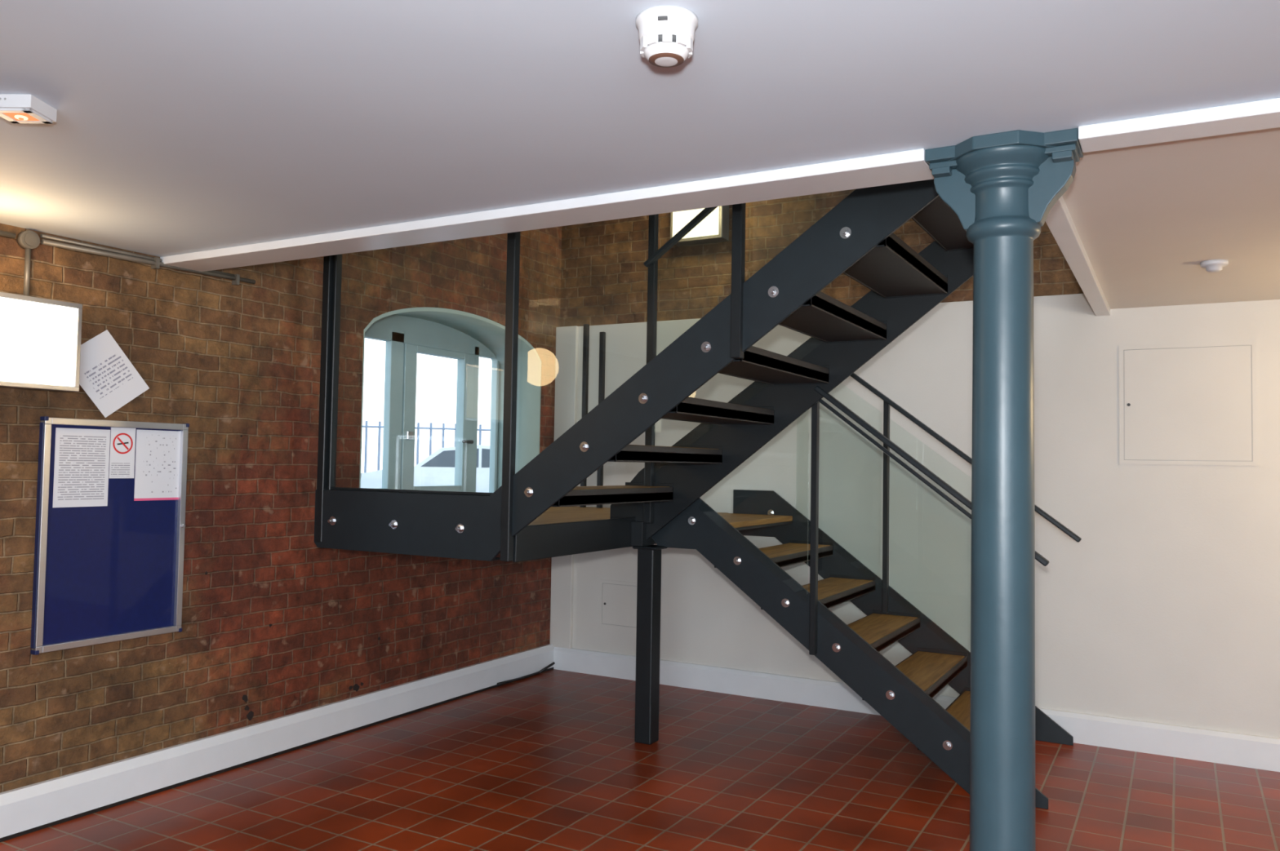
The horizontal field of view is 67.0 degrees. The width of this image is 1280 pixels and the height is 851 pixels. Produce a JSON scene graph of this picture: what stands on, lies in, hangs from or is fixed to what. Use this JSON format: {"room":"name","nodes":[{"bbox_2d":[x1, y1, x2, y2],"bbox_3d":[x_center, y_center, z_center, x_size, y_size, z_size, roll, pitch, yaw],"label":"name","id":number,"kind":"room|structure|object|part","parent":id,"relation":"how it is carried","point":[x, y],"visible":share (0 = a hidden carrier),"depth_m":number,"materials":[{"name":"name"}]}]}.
{"room":"stairwell lobby","nodes":[
{"label":"stairwell lobby","id":0,"kind":"room"},
{"bbox_2d":[0,223,561,792],"bbox_3d":[-2.750,-0.944,3.314,0.400,4.900,8.622,0,-3,29],"label":"wall","id":1,"kind":"structure","parent":0,"point":[220,358],"depth_m":4.53,"materials":[{"name":"brick"}]},
{"bbox_2d":[0,292,82,392],"bbox_3d":[-2.342,-0.313,3.539,0.085,0.341,0.547,0,-3,29],"label":"wall lightbox","id":2,"kind":"structure","parent":1,"relation":"attached to","point":[40,339],"depth_m":3.62,"materials":[{"name":"plastic"}]},
{"bbox_2d":[30,416,189,655],"bbox_3d":[-2.137,0.429,3.943,0.041,0.903,0.620,0,-3,29],"label":"notice board","id":3,"kind":"object","parent":1,"relation":"attached to","point":[113,572],"visible":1,"depth_m":3.91,"materials":[{"name":"blue fabric"}]},
{"bbox_2d":[52,427,110,507],"bbox_3d":[-2.209,0.167,3.830,0.001,0.309,0.218,0,-3,29],"label":"notice","id":4,"kind":"object","parent":3,"relation":"attached to","point":[82,456],"visible":1,"depth_m":3.83,"materials":[{"name":"white paper"}]},
{"bbox_2d":[109,427,135,478],"bbox_3d":[-2.127,0.113,3.975,0.001,0.208,0.107,0,-3,29],"label":"notice","id":5,"kind":"object","parent":3,"relation":"attached to","point":[122,440],"visible":1,"depth_m":3.97,"materials":[{"name":"white paper"}]},
{"bbox_2d":[133,429,180,501],"bbox_3d":[-2.048,0.170,4.119,0.001,0.297,0.216,0,-3,29],"label":"notice","id":6,"kind":"object","parent":3,"relation":"attached to","point":[157,472],"visible":1,"depth_m":4.11,"materials":[{"name":"white paper"}]},
{"bbox_2d":[79,329,149,417],"bbox_3d":[-2.164,-0.210,3.920,0.001,0.358,0.381,0,-3,29],"label":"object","id":7,"kind":"object","parent":1,"relation":"attached to","point":[108,378],"visible":0.86,"depth_m":3.92,"materials":[{"name":"white paper"}]},
{"bbox_2d":[0,230,255,296],"bbox_3d":[-3.164,-0.683,2.115,0.039,0.257,5.550,0,-3,29],"label":"conduit","id":8,"kind":"object","parent":1,"relation":"attached to","point":[27,240],"visible":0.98,"depth_m":3.83,"materials":[{"name":"grey metal"}]},
{"bbox_2d":[0,644,554,842],"bbox_3d":[-2.598,1.419,3.112,0.038,0.168,8.222,0,-3,29],"label":"baseboard","id":9,"kind":"structure","parent":1,"relation":"attached to","point":[34,807],"depth_m":4.41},
{"bbox_2d":[204,435,380,720],"bbox_3d":[-1.677,0.728,4.804,0.001,1.337,1.106,0,-3,29],"label":"stain","id":10,"kind":"object","parent":1,"relation":"attached to","point":[356,686],"visible":1,"depth_m":4.53,"materials":[{"name":"brown brick"}]},
{"bbox_2d":[359,307,541,489],"bbox_3d":[-1.258,-0.091,5.982,0.397,1.209,1.657,0,-3,29],"label":"arch","id":11,"kind":"object","parent":1,"relation":"attached to","point":[491,334],"visible":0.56,"depth_m":6.62,"materials":[{"name":"paint"}]},
{"bbox_2d":[364,313,499,493],"bbox_3d":[-1.387,-0.084,6.053,0.118,1.195,1.629,0,-3,29],"label":"door","id":12,"kind":"structure","parent":11,"relation":"attached to","point":[405,337],"depth_m":6.06,"materials":[{"name":"teal paint"}]},
{"bbox_2d":[0,0,1279,309],"bbox_3d":[0.486,-0.959,1.508,7.011,0.347,8.222,0,-3,29],"label":"ceiling","id":13,"kind":"structure","parent":0,"point":[181,126],"depth_m":2.30,"materials":[{"name":"white paint"}]},
{"bbox_2d":[0,93,57,124],"bbox_3d":[-1.498,-0.763,2.343,0.143,0.043,0.139,0,-3,29],"label":"ceiling light","id":14,"kind":"object","parent":13,"relation":"attached to","point":[14,108],"depth_m":2.32,"materials":[{"name":"white plastic"}]},
{"bbox_2d":[635,5,697,67],"bbox_3d":[0.051,-0.738,1.856,0.120,0.082,0.120,0,-3,29],"label":"smoke detector","id":15,"kind":"object","parent":13,"relation":"attached to","point":[666,33],"visible":1,"depth_m":1.82,"materials":[{"name":"white plastic"}]},
{"bbox_2d":[160,97,1279,271],"bbox_3d":[1.049,-0.719,2.514,7.011,0.033,0.185,0,-3,29],"label":"beam","id":16,"kind":"structure","parent":13,"relation":"attached to","point":[905,166],"depth_m":2.96,"materials":[{"name":"white paint"}]},
{"bbox_2d":[1200,259,1228,272],"bbox_3d":[2.325,-0.642,3.915,0.100,0.041,0.100,0,-3,29],"label":"detector","id":17,"kind":"object","parent":13,"relation":"attached to","point":[1213,265],"visible":1,"depth_m":3.89,"materials":[{"name":"white plastic"}]},
{"bbox_2d":[0,669,1279,850],"bbox_3d":[0.357,1.546,1.456,7.611,0.120,8.622,0,-3,29],"label":"floor","id":18,"kind":"structure","parent":0,"point":[552,760],"depth_m":4.22,"materials":[{"name":"tile"}]},
{"bbox_2d":[497,662,555,685],"bbox_3d":[-0.752,1.627,6.344,0.047,0.063,0.575,-1,-3,33],"label":"cable","id":19,"kind":"object","parent":18,"relation":"on","point":[553,663],"visible":1,"depth_m":6.34,"materials":[{"name":"black rubber"}]},
{"bbox_2d":[314,179,1081,809],"bbox_3d":[0.344,-0.136,4.907,3.440,3.515,2.276,0,-3,29],"label":"staircase","id":20,"kind":"structure","parent":18,"relation":"on","point":[534,514],"depth_m":4.43,"materials":[{"name":"metal"}]},
{"bbox_3d":[0.044,1.121,4.973,0.140,1.000,0.135,0,-3,29],"label":"support post","id":21,"kind":"part","parent":20,"relation":"part of","materials":[{"name":"metal"}]},
{"bbox_2d":[924,128,1083,850],"bbox_3d":[0.941,0.400,2.510,0.374,2.272,0.280,0,-3,29],"label":"column","id":22,"kind":"structure","parent":18,"relation":"on","point":[1002,188],"depth_m":2.46,"materials":[{"name":"metal"}]},
{"bbox_2d":[560,189,1084,327],"bbox_3d":[2.474,-1.965,5.286,7.611,2.530,0.180,0,-3,29],"label":"wall","id":23,"kind":"structure","parent":0,"point":[604,273],"depth_m":6.34,"materials":[{"name":"brick"}]},
{"bbox_2d":[670,204,728,246],"bbox_3d":[0.384,-1.350,6.253,0.370,0.330,0.117,0,-3,29],"label":"wall light","id":24,"kind":"object","parent":23,"relation":"attached to","point":[714,228],"visible":0.43,"depth_m":6.19,"materials":[{"name":"white plastic"}]},
{"bbox_2d":[550,293,1279,738],"bbox_3d":[2.421,0.482,5.167,7.611,2.370,0.230,0,-3,29],"label":"wall","id":25,"kind":"structure","parent":0,"point":[1165,609],"depth_m":5.19,"materials":[{"name":"white paint"}]},
{"bbox_2d":[598,579,637,631],"bbox_3d":[-0.100,1.199,6.437,0.400,0.317,0.008,0,-3,29],"label":"access panel","id":26,"kind":"object","parent":25,"relation":"attached to","point":[617,599],"visible":0.74,"depth_m":6.46,"materials":[{"name":"grey plastic"}]},
{"bbox_2d":[553,647,1279,772],"bbox_3d":[2.457,1.585,4.978,6.976,0.152,0.030,0,-3,29],"label":"baseboard","id":27,"kind":"structure","parent":25,"relation":"attached to","point":[1249,751],"depth_m":5.57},
{"bbox_2d":[1045,195,1110,315],"bbox_3d":[1.752,-0.661,3.865,0.070,0.039,2.852,0,-3,29],"label":"trim","id":28,"kind":"structure","parent":25,"relation":"attached to","point":[1059,220],"depth_m":3.69,"materials":[{"name":"white paint"}]},
{"bbox_2d":[1119,340,1257,466],"bbox_3d":[2.768,-0.109,4.900,0.610,0.619,0.008,0,-3,29],"label":"access panel","id":29,"kind":"object","parent":25,"relation":"attached to","point":[1189,403],"visible":1,"depth_m":4.89,"materials":[{"name":"white paint"}]},
{"label":"outside","id":30,"kind":"structure","parent":0,"visible":0},
{"bbox_3d":[-18.316,2.266,33.041,55.789,0.250,100.000,0,-3,29],"label":"ground","id":31,"kind":"structure","parent":30,"visible":0},
{"bbox_2d":[360,444,489,493],"bbox_3d":[-3.417,1.137,19.956,4.270,1.448,1.700,1,-2,0],"label":"car","id":32,"kind":"object","parent":31,"relation":"on","point":[437,468],"visible":0.13,"depth_m":19.15,"materials":[{"name":"paint"}]},
{"bbox_2d":[362,421,490,473],"bbox_3d":[-6.115,0.989,26.106,17.531,2.150,0.062,2,-2,-22],"label":"railing","id":33,"kind":"object","parent":31,"relation":"on","point":[443,428],"visible":0.04,"depth_m":26.15,"materials":[{"name":"metal"}]}
]}

